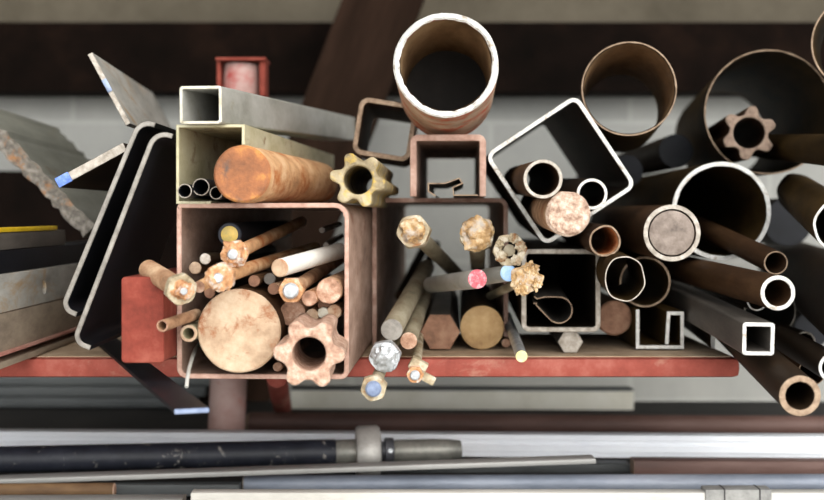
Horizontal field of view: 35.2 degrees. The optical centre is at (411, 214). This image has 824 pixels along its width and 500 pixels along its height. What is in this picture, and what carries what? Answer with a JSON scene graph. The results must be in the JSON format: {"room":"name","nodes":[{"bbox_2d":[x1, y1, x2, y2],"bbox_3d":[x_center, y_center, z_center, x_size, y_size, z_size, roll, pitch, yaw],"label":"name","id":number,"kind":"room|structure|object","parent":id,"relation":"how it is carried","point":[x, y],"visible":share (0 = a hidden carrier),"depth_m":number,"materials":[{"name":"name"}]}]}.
{"room":"metal workshop","nodes":[
{"label":"metal workshop","id":0,"kind":"room"},
{"bbox_2d":[0,0,823,400],"bbox_3d":[0.000,-0.150,2.900,6.000,2.300,0.200,0,0,0],"label":"wall","id":1,"kind":"structure","parent":0,"point":[95,126],"depth_m":2.80,"materials":[{"name":"paint"}]},
{"bbox_2d":[0,22,823,96],"bbox_3d":[0.000,-0.326,2.740,6.000,0.144,0.120,0,0,0],"label":"beam","id":2,"kind":"structure","parent":1,"relation":"attached to","point":[38,59],"depth_m":2.68,"materials":[{"name":"brown metal"}]},
{"bbox_3d":[0.000,1.050,-2.700,24.000,0.100,14.000,0,0,0],"label":"floor","id":3,"kind":"structure","parent":0,"visible":0},
{"bbox_2d":[0,171,209,400],"bbox_3d":[-0.735,0.459,2.465,0.724,1.083,0.030,0,0,0],"label":"board","id":4,"kind":"object","parent":3,"relation":"on","point":[22,202],"visible":0.02,"depth_m":2.45,"materials":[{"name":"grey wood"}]},
{"bbox_2d":[246,0,424,400],"bbox_3d":[-0.307,0.231,2.550,0.700,1.514,0.050,0,0,0],"label":"brace","id":5,"kind":"object","parent":3,"relation":"on","point":[355,63],"visible":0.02,"depth_m":2.52,"materials":[{"name":"brown metal"}]},
{"bbox_2d":[0,57,823,499],"bbox_3d":[0.000,0.380,1.920,2.600,1.226,0.980,0,0,0],"label":"storage rack","id":6,"kind":"object","parent":3,"relation":"on","point":[599,355],"visible":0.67,"depth_m":1.69,"materials":[{"name":"metal"}]},
{"bbox_2d":[0,331,75,368],"bbox_3d":[-0.479,0.160,1.575,0.090,0.007,1.050,0,0,0],"label":"bar","id":7,"kind":"object","parent":6,"relation":"on","point":[7,360],"visible":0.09,"depth_m":1.52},
{"bbox_2d":[0,298,80,356],"bbox_3d":[-0.469,0.131,1.600,0.073,0.052,1.100,0,0,0],"label":"box section","id":8,"kind":"object","parent":7,"relation":"on","point":[22,328],"visible":0.34,"depth_m":1.50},
{"bbox_2d":[0,263,77,312],"bbox_3d":[-0.455,0.084,1.625,0.040,0.041,1.150,0,0,0],"label":"bar","id":9,"kind":"object","parent":8,"relation":"on","point":[25,288],"visible":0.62,"depth_m":1.50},
{"bbox_2d":[0,240,87,273],"bbox_3d":[-0.462,0.050,1.625,0.050,0.024,1.150,0,0,0],"label":"bar","id":10,"kind":"object","parent":9,"relation":"on","point":[11,260],"visible":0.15,"depth_m":1.53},
{"bbox_2d":[0,226,64,249],"bbox_3d":[-0.462,0.025,1.345,0.051,0.024,0.590,0,0,0],"label":"bar","id":11,"kind":"object","parent":10,"relation":"on","point":[24,239],"depth_m":1.49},
{"bbox_2d":[0,109,107,236],"bbox_3d":[-0.490,-0.055,1.859,0.168,0.182,0.405,0,0,-1],"label":"steel plate","id":12,"kind":"object","parent":10,"relation":"on","point":[40,150],"visible":0.8,"depth_m":1.72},
{"bbox_2d":[0,483,115,494],"bbox_3d":[-0.460,0.325,1.535,0.218,0.017,0.017,0,0,0],"label":"bar","id":13,"kind":"object","parent":6,"relation":"on","point":[5,488],"visible":0.69,"depth_m":1.53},
{"bbox_2d":[0,494,185,499],"bbox_3d":[-0.401,0.326,1.470,0.287,0.015,0.030,0,0,0],"label":"bar","id":14,"kind":"object","parent":6,"relation":"on","point":[99,496],"visible":1,"depth_m":1.47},
{"bbox_2d":[0,397,198,407],"bbox_3d":[-0.630,0.333,2.320,0.496,0.018,0.030,0,0,0],"label":"bar","id":15,"kind":"object","parent":6,"relation":"on","point":[5,402],"visible":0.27,"depth_m":2.31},
{"bbox_2d":[0,386,206,396],"bbox_3d":[-0.623,0.314,2.320,0.510,0.018,0.030,0,0,0],"label":"bar","id":16,"kind":"object","parent":15,"relation":"on","point":[5,391],"visible":0.82,"depth_m":2.31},
{"bbox_2d":[0,377,209,385],"bbox_3d":[-0.616,0.294,2.320,0.524,0.018,0.030,0,0,0],"label":"bar","id":17,"kind":"object","parent":16,"relation":"on","point":[4,381],"visible":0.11,"depth_m":2.31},
{"bbox_2d":[63,121,175,316],"bbox_3d":[-0.310,0.004,1.480,0.095,0.201,0.301,0,0,0],"label":"channel","id":18,"kind":"object","parent":6,"relation":"on","point":[77,294],"visible":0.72,"depth_m":1.35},
{"bbox_2d":[55,143,127,190],"bbox_3d":[-0.335,-0.052,1.549,0.075,0.047,0.402,0,0,-1],"label":"bar","id":19,"kind":"object","parent":18,"relation":"on","point":[98,173],"visible":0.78,"depth_m":1.36,"materials":[{"name":"metal"}]},
{"bbox_2d":[88,53,170,128],"bbox_3d":[-0.364,-0.146,1.748,0.047,0.092,0.602,0,0,-5],"label":"bar","id":20,"kind":"object","parent":19,"relation":"on","point":[134,103],"visible":0.9,"depth_m":1.59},
{"bbox_2d":[75,132,178,349],"bbox_3d":[-0.289,0.026,1.450,0.099,0.219,0.301,0,0,0],"label":"channel","id":21,"kind":"object","parent":6,"relation":"on","point":[148,216],"visible":0.77,"depth_m":1.38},
{"bbox_2d":[54,482,240,495],"bbox_3d":[-0.396,0.332,1.575,0.376,0.014,0.020,0,0,0],"label":"bar","id":22,"kind":"object","parent":6,"relation":"on","point":[186,488],"visible":0.44,"depth_m":1.56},
{"bbox_2d":[121,267,176,362],"bbox_3d":[-0.253,0.101,1.430,0.042,0.083,0.360,0,0,2],"label":"block","id":23,"kind":"object","parent":6,"relation":"on","point":[143,304],"visible":0.56,"depth_m":1.25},
{"bbox_2d":[139,260,196,305],"bbox_3d":[-0.237,0.064,1.240,0.030,0.040,0.107,0,0,-32],"label":"bolt","id":24,"kind":"object","parent":23,"relation":"on","point":[180,289],"visible":1,"depth_m":1.20,"materials":[{"name":"metal"}]},
{"bbox_2d":[99,338,208,413],"bbox_3d":[-0.299,0.163,1.410,0.030,0.007,0.660,0,0,-20],"label":"bar","id":25,"kind":"object","parent":6,"relation":"on","point":[173,396],"visible":0.8,"depth_m":1.24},
{"bbox_2d":[0,425,461,474],"bbox_3d":[-0.264,0.307,1.660,0.658,0.068,0.068,0,0,-5],"label":"metal rod","id":26,"kind":"object","parent":6,"relation":"on","point":[367,445],"visible":0.88,"depth_m":1.65,"materials":[{"name":"metal"}]},
{"bbox_2d":[177,203,371,378],"bbox_3d":[-0.134,0.075,1.724,0.173,0.176,0.850,0,0,2],"label":"box section","id":27,"kind":"object","parent":6,"relation":"on","point":[198,225],"visible":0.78,"depth_m":1.38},
{"bbox_2d":[156,309,201,331],"bbox_3d":[-0.225,0.102,1.259,0.011,0.015,0.100,0,0,9],"label":"pipe","id":28,"kind":"object","parent":27,"relation":"on","point":[172,322],"visible":0.96,"depth_m":1.24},
{"bbox_2d":[180,320,198,341],"bbox_3d":[-0.214,0.116,1.430,0.017,0.017,0.300,0,0,2],"label":"pipe","id":29,"kind":"object","parent":27,"relation":"in","point":[188,333],"visible":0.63,"depth_m":1.28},
{"bbox_2d":[184,342,199,387],"bbox_3d":[-0.227,0.151,1.375,0.007,0.032,0.253,0,0,-6],"label":"wire","id":30,"kind":"object","parent":27,"relation":"on","point":[197,346],"visible":0.78,"depth_m":1.28,"materials":[{"name":"silver metal"}]},
{"bbox_2d":[204,277,248,297],"bbox_3d":[-0.195,0.079,1.540,0.011,0.011,0.500,0,0,2],"label":"bar","id":31,"kind":"object","parent":27,"relation":"in","point":[209,293],"visible":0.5,"depth_m":1.38,"materials":[{"name":"metal"}]},
{"bbox_2d":[189,254,268,273],"bbox_3d":[-0.207,0.054,1.530,0.012,0.012,0.500,0,0,1],"label":"bar","id":32,"kind":"object","parent":27,"relation":"in","point":[197,267],"visible":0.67,"depth_m":1.29,"materials":[{"name":"brown metal"}]},
{"bbox_2d":[200,245,275,263],"bbox_3d":[-0.198,0.045,1.530,0.012,0.012,0.500,0,0,2],"label":"bar","id":33,"kind":"object","parent":27,"relation":"in","point":[213,257],"visible":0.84,"depth_m":1.34,"materials":[{"name":"metal"}]},
{"bbox_2d":[176,124,333,203],"bbox_3d":[-0.178,-0.052,1.649,0.070,0.080,0.700,0,0,4],"label":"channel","id":34,"kind":"object","parent":27,"relation":"on","point":[199,148],"visible":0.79,"depth_m":1.39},
{"bbox_2d":[178,184,215,199],"bbox_3d":[-0.212,-0.024,1.470,0.014,0.015,0.400,0,0,3],"label":"pipe","id":35,"kind":"object","parent":34,"relation":"in","point":[184,190],"visible":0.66,"depth_m":1.29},
{"bbox_2d":[192,178,216,195],"bbox_3d":[-0.198,-0.028,1.480,0.017,0.017,0.400,0,0,3],"label":"pipe","id":36,"kind":"object","parent":34,"relation":"in","point":[200,183],"visible":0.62,"depth_m":1.30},
{"bbox_2d":[179,86,354,140],"bbox_3d":[-0.160,-0.122,1.666,0.042,0.065,0.781,0,0,7],"label":"tube","id":37,"kind":"object","parent":34,"relation":"on","point":[199,105],"visible":0.95,"depth_m":1.43,"materials":[{"name":"silver metal"}]},
{"bbox_2d":[218,220,291,244],"bbox_3d":[-0.183,0.020,1.579,0.025,0.025,0.501,0,0,1],"label":"tube","id":38,"kind":"object","parent":27,"relation":"in","point":[232,231],"visible":0.74,"depth_m":1.37,"materials":[{"name":"metal"}]},
{"bbox_2d":[248,270,271,286],"bbox_3d":[-0.152,0.068,1.550,0.012,0.012,0.500,0,0,1],"label":"bar","id":39,"kind":"object","parent":27,"relation":"in","point":[255,280],"visible":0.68,"depth_m":1.30,"materials":[{"name":"brown metal"}]},
{"bbox_2d":[204,242,319,291],"bbox_3d":[-0.156,0.053,1.446,0.028,0.036,0.507,0,0,5],"label":"bolt","id":40,"kind":"object","parent":27,"relation":"in","point":[220,277],"visible":0.99,"depth_m":1.25,"materials":[{"name":"metal"}]},
{"bbox_2d":[220,217,306,266],"bbox_3d":[-0.160,0.026,1.461,0.027,0.049,0.457,0,0,2],"label":"bolt","id":41,"kind":"object","parent":27,"relation":"in","point":[233,253],"visible":0.98,"depth_m":1.31,"materials":[{"name":"metal"}]},
{"bbox_2d":[198,273,330,372],"bbox_3d":[-0.159,0.113,1.580,0.083,0.083,0.600,0,0,2],"label":"bar","id":42,"kind":"object","parent":27,"relation":"in","point":[240,328],"visible":0.75,"depth_m":1.28,"materials":[{"name":"brown metal"}]},
{"bbox_2d":[214,145,336,202],"bbox_3d":[-0.146,-0.042,1.499,0.056,0.056,0.500,0,0,4],"label":"bar","id":43,"kind":"object","parent":27,"relation":"on","point":[242,173],"visible":0.98,"depth_m":1.27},
{"bbox_2d":[268,274,302,294],"bbox_3d":[-0.137,0.078,1.500,0.013,0.012,0.400,0,-1,0],"label":"bar","id":44,"kind":"object","parent":27,"relation":"in","point":[273,288],"visible":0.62,"depth_m":1.30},
{"bbox_2d":[263,267,314,284],"bbox_3d":[-0.137,0.066,1.560,0.013,0.012,0.500,0,0,1],"label":"bar","id":45,"kind":"object","parent":27,"relation":"in","point":[269,278],"visible":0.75,"depth_m":1.32,"materials":[{"name":"metal"}]},
{"bbox_2d":[273,337,315,371],"bbox_3d":[-0.130,0.155,1.537,0.011,0.010,0.450,0,-1,2],"label":"bar","id":46,"kind":"object","parent":27,"relation":"in","point":[278,366],"visible":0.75,"depth_m":1.51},
{"bbox_2d":[281,299,317,325],"bbox_3d":[-0.117,0.101,1.462,0.026,0.026,0.300,0,0,1],"label":"bar","id":47,"kind":"object","parent":27,"relation":"in","point":[290,310],"visible":0.42,"depth_m":1.31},
{"bbox_2d":[271,243,343,276],"bbox_3d":[-0.103,0.045,1.331,0.018,0.030,0.171,0,0,17],"label":"bar","id":48,"kind":"object","parent":27,"relation":"in","point":[288,265],"visible":0.97,"depth_m":1.30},
{"bbox_2d":[301,286,319,305],"bbox_3d":[-0.097,0.083,1.420,0.016,0.016,0.300,0,-1,1],"label":"bar","id":49,"kind":"object","parent":27,"relation":"in","point":[309,298],"visible":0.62,"depth_m":1.27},
{"bbox_2d":[273,313,348,386],"bbox_3d":[-0.096,0.129,1.255,0.066,0.061,0.100,0,0,-1],"label":"tube","id":50,"kind":"object","parent":27,"relation":"on","point":[301,367],"visible":1,"depth_m":1.21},
{"bbox_2d":[278,258,343,301],"bbox_3d":[-0.103,0.065,1.472,0.026,0.037,0.455,0,0,4],"label":"bolt","id":51,"kind":"object","parent":27,"relation":"in","point":[291,289],"visible":0.92,"depth_m":1.27,"materials":[{"name":"metal"}]},
{"bbox_2d":[316,270,343,303],"bbox_3d":[-0.077,0.076,1.480,0.025,0.025,0.400,0,0,1],"label":"bar","id":52,"kind":"object","parent":27,"relation":"in","point":[330,289],"visible":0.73,"depth_m":1.28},
{"bbox_2d":[328,296,343,317],"bbox_3d":[-0.075,0.099,1.462,0.016,0.015,0.300,0,0,1],"label":"bar","id":53,"kind":"object","parent":27,"relation":"in","point":[337,308],"visible":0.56,"depth_m":1.31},
{"bbox_2d":[330,153,398,207],"bbox_3d":[-0.050,-0.035,1.510,0.056,0.054,0.420,0,0,1],"label":"tube","id":54,"kind":"object","parent":27,"relation":"on","point":[353,179],"visible":0.98,"depth_m":1.32,"materials":[{"name":"gold metal"}]},
{"bbox_2d":[0,454,595,482],"bbox_3d":[-0.181,0.312,1.590,0.810,0.007,0.031,-2,0,-1],"label":"bar","id":55,"kind":"object","parent":6,"relation":"on","point":[562,459],"visible":1,"depth_m":1.58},
{"bbox_2d":[360,369,387,400],"bbox_3d":[-0.027,0.160,1.517,0.026,0.044,0.505,0,0,2],"label":"bolt","id":56,"kind":"object","parent":6,"relation":"on","point":[373,387],"visible":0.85,"depth_m":1.27,"materials":[{"name":"metal"}]},
{"bbox_2d":[368,336,401,372],"bbox_3d":[-0.015,0.135,1.576,0.034,0.053,0.507,0,0,3],"label":"bolt","id":57,"kind":"object","parent":56,"relation":"on","point":[385,355],"visible":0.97,"depth_m":1.33,"materials":[{"name":"metal"}]},
{"bbox_2d":[0,429,823,457],"bbox_3d":[-0.013,0.319,1.815,1.357,0.032,0.025,0,0,4],"label":"metal bar","id":58,"kind":"object","parent":6,"relation":"on","point":[474,444],"visible":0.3,"depth_m":1.79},
{"bbox_2d":[0,401,823,499],"bbox_3d":[0.000,0.365,1.920,2.600,0.040,0.980,0,0,0],"label":"shelf","id":59,"kind":"object","parent":6,"relation":"attached to","point":[10,418],"depth_m":2.26,"materials":[{"name":"metal"}]},
{"bbox_2d":[406,315,435,384],"bbox_3d":[0.016,0.152,1.553,0.031,0.048,0.453,0,0,2],"label":"bolt","id":60,"kind":"object","parent":6,"relation":"on","point":[416,372],"visible":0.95,"depth_m":1.34,"materials":[{"name":"metal"}]},
{"bbox_2d":[372,198,507,344],"bbox_3d":[0.051,0.070,2.060,0.170,0.184,0.860,0,0,2],"label":"box section","id":61,"kind":"object","parent":6,"relation":"on","point":[388,251],"visible":0.65,"depth_m":1.76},
{"bbox_2d":[381,259,433,340],"bbox_3d":[0.000,0.098,1.633,0.023,0.067,0.550,0,0,4],"label":"bar","id":62,"kind":"object","parent":61,"relation":"in","point":[392,328],"visible":0.96,"depth_m":1.49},
{"bbox_2d":[395,248,425,299],"bbox_3d":[0.004,0.087,2.150,0.015,0.088,0.345,0,0,7],"label":"rod","id":63,"kind":"object","parent":61,"relation":"in","point":[419,256],"visible":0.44,"depth_m":2.10,"materials":[{"name":"metal"}]},
{"bbox_2d":[400,289,431,348],"bbox_3d":[0.011,0.118,1.654,0.018,0.050,0.550,0,0,3],"label":"bar","id":64,"kind":"object","parent":61,"relation":"in","point":[410,335],"visible":0.81,"depth_m":1.46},
{"bbox_2d":[410,134,485,197],"bbox_3d":[0.051,-0.058,1.750,0.088,0.072,0.500,0,0,2],"label":"channel","id":65,"kind":"object","parent":61,"relation":"on","point":[423,148],"visible":0.97,"depth_m":1.55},
{"bbox_2d":[353,98,417,166],"bbox_3d":[-0.032,-0.107,1.750,0.079,0.082,0.301,0,0,0],"label":"tube","id":66,"kind":"object","parent":65,"relation":"on","point":[369,109],"visible":0.72,"depth_m":1.64,"materials":[{"name":"brown metal"}]},
{"bbox_2d":[393,13,498,134],"bbox_3d":[0.039,-0.155,1.499,0.114,0.126,0.207,0,0,2],"label":"pipe","id":67,"kind":"object","parent":65,"relation":"on","point":[446,65],"visible":0.99,"depth_m":1.51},
{"bbox_2d":[428,177,477,197],"bbox_3d":[0.052,-0.032,1.640,0.058,0.022,0.300,0,0,2],"label":"metal profile","id":68,"kind":"object","parent":65,"relation":"in","point":[456,184],"visible":0.96,"depth_m":1.56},
{"bbox_2d":[420,291,459,348],"bbox_3d":[0.044,0.139,1.870,0.048,0.042,0.600,0,0,2],"label":"bar","id":69,"kind":"object","parent":6,"relation":"on","point":[440,328],"visible":0.92,"depth_m":1.57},
{"bbox_2d":[423,269,486,292],"bbox_3d":[0.046,0.077,1.498,0.020,0.041,0.281,0,0,-9],"label":"bar","id":70,"kind":"object","parent":69,"relation":"on","point":[471,279],"visible":1,"depth_m":1.43,"materials":[{"name":"silver metal"}]},
{"bbox_2d":[482,266,514,284],"bbox_3d":[0.074,0.076,1.547,0.018,0.046,0.340,0,0,-10],"label":"bar","id":71,"kind":"object","parent":69,"relation":"on","point":[499,274],"visible":0.49,"depth_m":1.40,"materials":[{"name":"silver metal"}]},
{"bbox_2d":[492,233,526,265],"bbox_3d":[0.106,0.037,1.497,0.037,0.037,0.246,0,0,1],"label":"bolt","id":72,"kind":"object","parent":71,"relation":"on","point":[500,253],"visible":1,"depth_m":1.38,"materials":[{"name":"metal"}]},
{"bbox_2d":[291,385,633,409],"bbox_3d":[0.086,0.316,2.252,0.588,0.035,0.044,0,0,0],"label":"metal bar","id":73,"kind":"object","parent":6,"relation":"on","point":[302,396],"visible":0.98,"depth_m":2.23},
{"bbox_2d":[460,284,503,348],"bbox_3d":[0.096,0.136,1.880,0.054,0.054,0.600,0,0,2],"label":"bar","id":74,"kind":"object","parent":6,"relation":"on","point":[481,322],"visible":0.92,"depth_m":1.58,"materials":[{"name":"metal"}]},
{"bbox_2d":[396,215,462,273],"bbox_3d":[0.045,0.055,1.691,0.038,0.110,0.602,0,0,9],"label":"bolt","id":75,"kind":"object","parent":74,"relation":"on","point":[413,231],"visible":0.98,"depth_m":1.40,"materials":[{"name":"metal"}]},
{"bbox_2d":[459,214,494,269],"bbox_3d":[0.081,0.056,1.692,0.038,0.114,0.606,0,0,2],"label":"bolt","id":76,"kind":"object","parent":74,"relation":"on","point":[476,233],"visible":0.98,"depth_m":1.40,"materials":[{"name":"metal"}]},
{"bbox_2d":[486,260,543,299],"bbox_3d":[0.105,0.079,1.517,0.036,0.064,0.360,0,0,-5],"label":"bolt","id":77,"kind":"object","parent":74,"relation":"on","point":[525,279],"visible":1,"depth_m":1.34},
{"bbox_2d":[342,460,629,472],"bbox_3d":[0.070,0.339,1.750,0.442,0.012,0.030,0,0,0],"label":"bar","id":78,"kind":"object","parent":6,"relation":"on","point":[601,466],"visible":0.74,"depth_m":1.74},
{"bbox_2d":[191,485,823,499],"bbox_3d":[0.149,0.323,1.450,0.790,0.038,0.025,0,0,0],"label":"metal bar","id":79,"kind":"object","parent":6,"relation":"on","point":[707,492],"visible":1,"depth_m":1.44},
{"bbox_2d":[505,312,527,361],"bbox_3d":[0.122,0.143,1.560,0.013,0.031,0.320,0,0,1],"label":"rod","id":80,"kind":"object","parent":6,"relation":"on","point":[520,353],"visible":0.91,"depth_m":1.48,"materials":[{"name":"metal"}]},
{"bbox_2d":[242,474,823,488],"bbox_3d":[0.198,0.333,1.610,0.814,0.023,0.022,0,0,0],"label":"pipe","id":81,"kind":"object","parent":6,"relation":"on","point":[428,481],"visible":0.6,"depth_m":1.60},
{"bbox_2d":[246,412,823,433],"bbox_3d":[0.250,0.327,2.030,1.017,0.032,0.032,0,0,1],"label":"metal bar","id":82,"kind":"object","parent":6,"relation":"on","point":[300,421],"visible":0.85,"depth_m":2.02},
{"bbox_2d":[508,239,600,331],"bbox_3d":[0.186,0.088,1.830,0.093,0.098,0.600,0,0,2],"label":"tube","id":83,"kind":"object","parent":6,"relation":"on","point":[573,267],"visible":0.7,"depth_m":1.67,"materials":[{"name":"metal"}]},
{"bbox_2d":[530,279,572,323],"bbox_3d":[0.175,0.108,1.669,0.046,0.033,0.300,0,1,4],"label":"tube","id":84,"kind":"object","parent":83,"relation":"in","point":[559,310],"visible":0.94,"depth_m":1.61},
{"bbox_2d":[486,98,632,242],"bbox_3d":[0.182,-0.058,1.790,0.167,0.180,0.584,0,0,2],"label":"tube","id":85,"kind":"object","parent":83,"relation":"on","point":[570,125],"visible":0.88,"depth_m":1.62,"materials":[{"name":"metal"}]},
{"bbox_2d":[504,159,562,198],"bbox_3d":[0.137,-0.041,1.530,0.039,0.039,0.500,0,1,2],"label":"pipe","id":86,"kind":"object","parent":85,"relation":"in","point":[545,177],"visible":0.95,"depth_m":1.39,"materials":[{"name":"brown metal"}]},
{"bbox_2d":[520,191,589,236],"bbox_3d":[0.161,-0.006,1.530,0.044,0.045,0.500,0,1,2],"label":"bar","id":87,"kind":"object","parent":85,"relation":"in","point":[567,214],"visible":0.91,"depth_m":1.28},
{"bbox_2d":[559,178,607,208],"bbox_3d":[0.202,-0.028,1.599,0.034,0.034,0.400,0,2,2],"label":"pipe","id":88,"kind":"object","parent":85,"relation":"in","point":[593,191],"visible":0.59,"depth_m":1.47,"materials":[{"name":"metal"}]},
{"bbox_2d":[580,42,676,151],"bbox_3d":[0.272,-0.145,1.669,0.111,0.111,0.300,0,-1,7],"label":"pipe","id":89,"kind":"object","parent":85,"relation":"on","point":[643,62],"visible":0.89,"depth_m":1.62,"materials":[{"name":"brown metal"}]},
{"bbox_2d":[562,222,620,256],"bbox_3d":[0.224,0.026,1.669,0.034,0.035,0.500,0,0,3],"label":"pipe","id":90,"kind":"object","parent":83,"relation":"on","point":[605,239],"visible":0.8,"depth_m":1.50,"materials":[{"name":"brown metal"}]},
{"bbox_2d":[549,332,582,352],"bbox_3d":[0.197,0.150,1.790,0.030,0.026,0.500,0,0,2],"label":"bar","id":91,"kind":"object","parent":6,"relation":"on","point":[569,342],"visible":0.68,"depth_m":1.54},
{"bbox_2d":[599,293,631,335],"bbox_3d":[0.253,0.126,1.850,0.044,0.043,0.500,0,0,1],"label":"bar","id":92,"kind":"object","parent":6,"relation":"on","point":[616,317],"visible":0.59,"depth_m":1.60,"materials":[{"name":"brown metal"}]},
{"bbox_2d":[596,251,644,301],"bbox_3d":[0.228,0.065,1.439,0.041,0.046,0.240,0,0,6],"label":"pipe","id":93,"kind":"object","parent":6,"relation":"on","point":[633,284],"visible":0.86,"depth_m":1.40,"materials":[{"name":"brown metal"}]},
{"bbox_2d":[601,292,683,348],"bbox_3d":[0.303,0.138,1.820,0.058,0.048,0.500,0,0,1],"label":"channel","id":94,"kind":"object","parent":6,"relation":"on","point":[659,326],"visible":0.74,"depth_m":1.60,"materials":[{"name":"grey metal"}]},
{"bbox_2d":[601,250,670,306],"bbox_3d":[0.295,0.082,1.825,0.063,0.063,0.450,0,0,2],"label":"pipe","id":95,"kind":"object","parent":94,"relation":"on","point":[657,277],"visible":0.59,"depth_m":1.67,"materials":[{"name":"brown metal"}]},
{"bbox_2d":[590,205,700,260],"bbox_3d":[0.295,0.019,1.720,0.062,0.062,0.600,0,0,2],"label":"pipe","id":96,"kind":"object","parent":95,"relation":"on","point":[662,232],"visible":0.91,"depth_m":1.42,"materials":[{"name":"brown metal"}]},
{"bbox_2d":[684,319,714,347],"bbox_3d":[0.378,0.149,1.730,0.005,0.024,0.300,0,1,5],"label":"bar","id":97,"kind":"object","parent":6,"relation":"on","point":[708,339],"visible":0.43,"depth_m":1.66,"materials":[{"name":"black metal"}]},
{"bbox_2d":[630,457,823,473],"bbox_3d":[0.466,0.332,1.710,0.352,0.021,0.030,0,0,0],"label":"bar","id":98,"kind":"object","parent":6,"relation":"on","point":[638,465],"visible":0.75,"depth_m":1.70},
{"bbox_2d":[675,49,823,175],"bbox_3d":[0.516,-0.140,2.046,0.164,0.164,0.700,0,1,8],"label":"pipe","id":99,"kind":"object","parent":6,"relation":"on","point":[785,89],"visible":0.81,"depth_m":1.92,"materials":[{"name":"brown metal"}]},
{"bbox_2d":[708,106,775,162],"bbox_3d":[0.463,-0.109,1.868,0.066,0.069,0.400,0,1,8],"label":"tube","id":100,"kind":"object","parent":99,"relation":"in","point":[740,136],"visible":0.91,"depth_m":1.71,"materials":[{"name":"brown metal"}]},
{"bbox_2d":[751,134,823,165],"bbox_3d":[0.499,-0.089,1.721,0.036,0.088,0.851,0,0,7],"label":"pipe","id":101,"kind":"object","parent":99,"relation":"in","point":[799,148],"visible":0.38,"depth_m":1.58,"materials":[{"name":"brown metal"}]},
{"bbox_2d":[811,12,823,75],"bbox_3d":[0.554,-0.205,1.595,0.115,0.121,0.164,0,0,21],"label":"pipe","id":102,"kind":"object","parent":99,"relation":"on","point":[817,37],"visible":1,"depth_m":1.58,"materials":[{"name":"brown metal"}]},
{"bbox_2d":[716,338,820,415],"bbox_3d":[0.384,0.149,1.498,0.038,0.073,0.602,0,0,5],"label":"pipe","id":103,"kind":"object","parent":6,"relation":"on","point":[794,390],"visible":0.7,"depth_m":1.24,"materials":[{"name":"metal"}]},
{"bbox_2d":[661,279,774,355],"bbox_3d":[0.350,0.112,1.629,0.032,0.054,0.701,0,0,1],"label":"tube","id":104,"kind":"object","parent":103,"relation":"on","point":[747,333],"visible":0.73,"depth_m":1.39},
{"bbox_2d":[655,256,794,310],"bbox_3d":[0.357,0.071,1.675,0.035,0.035,0.750,0,1,-1],"label":"pipe","id":105,"kind":"object","parent":104,"relation":"on","point":[767,290],"visible":0.82,"depth_m":1.40,"materials":[{"name":"brown metal"}]},
{"bbox_2d":[591,162,770,259],"bbox_3d":[0.399,-0.006,2.099,0.121,0.122,1.001,0,0,2],"label":"pipe","id":106,"kind":"object","parent":105,"relation":"on","point":[731,196],"visible":0.48,"depth_m":1.75,"materials":[{"name":"brown metal"}]},
{"bbox_2d":[576,155,642,185],"bbox_3d":[0.335,-0.067,2.260,0.049,0.048,0.600,0,0,2],"label":"bar","id":107,"kind":"object","parent":106,"relation":"on","point":[634,167],"visible":0.29,"depth_m":1.96,"materials":[{"name":"metal"}]},
{"bbox_2d":[617,134,692,174],"bbox_3d":[0.401,-0.095,2.220,0.050,0.050,0.600,0,0,2],"label":"bar","id":108,"kind":"object","parent":106,"relation":"on","point":[673,151],"visible":0.87,"depth_m":1.92,"materials":[{"name":"metal"}]},
{"bbox_2d":[695,216,787,274],"bbox_3d":[0.396,0.033,1.609,0.026,0.063,0.421,0,0,1],"label":"pipe","id":109,"kind":"object","parent":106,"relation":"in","point":[768,259],"visible":0.79,"depth_m":1.50,"materials":[{"name":"brown metal"}]},
{"bbox_2d":[693,286,764,310],"bbox_3d":[0.405,0.099,1.675,0.024,0.023,0.350,0,0,2],"label":"pipe","id":110,"kind":"object","parent":103,"relation":"on","point":[748,305],"visible":0.34,"depth_m":1.58,"materials":[{"name":"metal"}]},
{"bbox_2d":[745,310,814,340],"bbox_3d":[0.490,0.156,1.774,0.026,0.026,0.351,0,0,2],"label":"pipe","id":111,"kind":"object","parent":6,"relation":"on","point":[776,323],"visible":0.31,"depth_m":1.66,"materials":[{"name":"metal"}]},
{"bbox_2d":[720,299,795,325],"bbox_3d":[0.475,0.125,1.900,0.067,0.067,0.400,0,0,2],"label":"pipe","id":112,"kind":"object","parent":111,"relation":"on","point":[786,316],"visible":0.11,"depth_m":1.76,"materials":[{"name":"metal"}]},
{"bbox_2d":[776,349,822,383],"bbox_3d":[0.444,0.171,1.620,0.030,0.030,0.400,0,0,2],"label":"pipe","id":113,"kind":"object","parent":6,"relation":"on","point":[813,376],"visible":0.09,"depth_m":1.46,"materials":[{"name":"brown metal"}]},
{"bbox_2d":[774,326,823,378],"bbox_3d":[0.423,0.147,1.399,0.029,0.029,0.300,0,0,7],"label":"pipe","id":114,"kind":"object","parent":113,"relation":"on","point":[808,353],"visible":0.86,"depth_m":1.37,"materials":[{"name":"metal"}]},
{"bbox_2d":[791,309,823,344],"bbox_3d":[0.640,0.181,2.300,0.057,0.057,0.500,0,0,2],"label":"bar","id":115,"kind":"object","parent":6,"relation":"on","point":[800,322],"visible":0.12,"depth_m":2.05,"materials":[{"name":"metal"}]},
{"bbox_2d":[758,242,823,334],"bbox_3d":[0.595,0.096,1.925,0.098,0.098,1.380,0,0,12],"label":"pipe","id":116,"kind":"object","parent":115,"relation":"on","point":[805,268],"visible":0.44,"depth_m":1.59,"materials":[{"name":"metal"}]},
{"bbox_2d":[760,198,808,245],"bbox_3d":[0.590,0.010,2.300,0.074,0.074,0.600,0,0,2],"label":"bar","id":117,"kind":"object","parent":116,"relation":"on","point":[784,229],"visible":0.27,"depth_m":2.00,"materials":[{"name":"metal"}]},
{"bbox_2d":[777,173,823,246],"bbox_3d":[0.477,-0.009,1.534,0.054,0.096,0.483,0,0,11],"label":"pipe","id":118,"kind":"object","parent":116,"relation":"on","point":[800,195],"visible":1,"depth_m":1.50,"materials":[{"name":"brown metal"}]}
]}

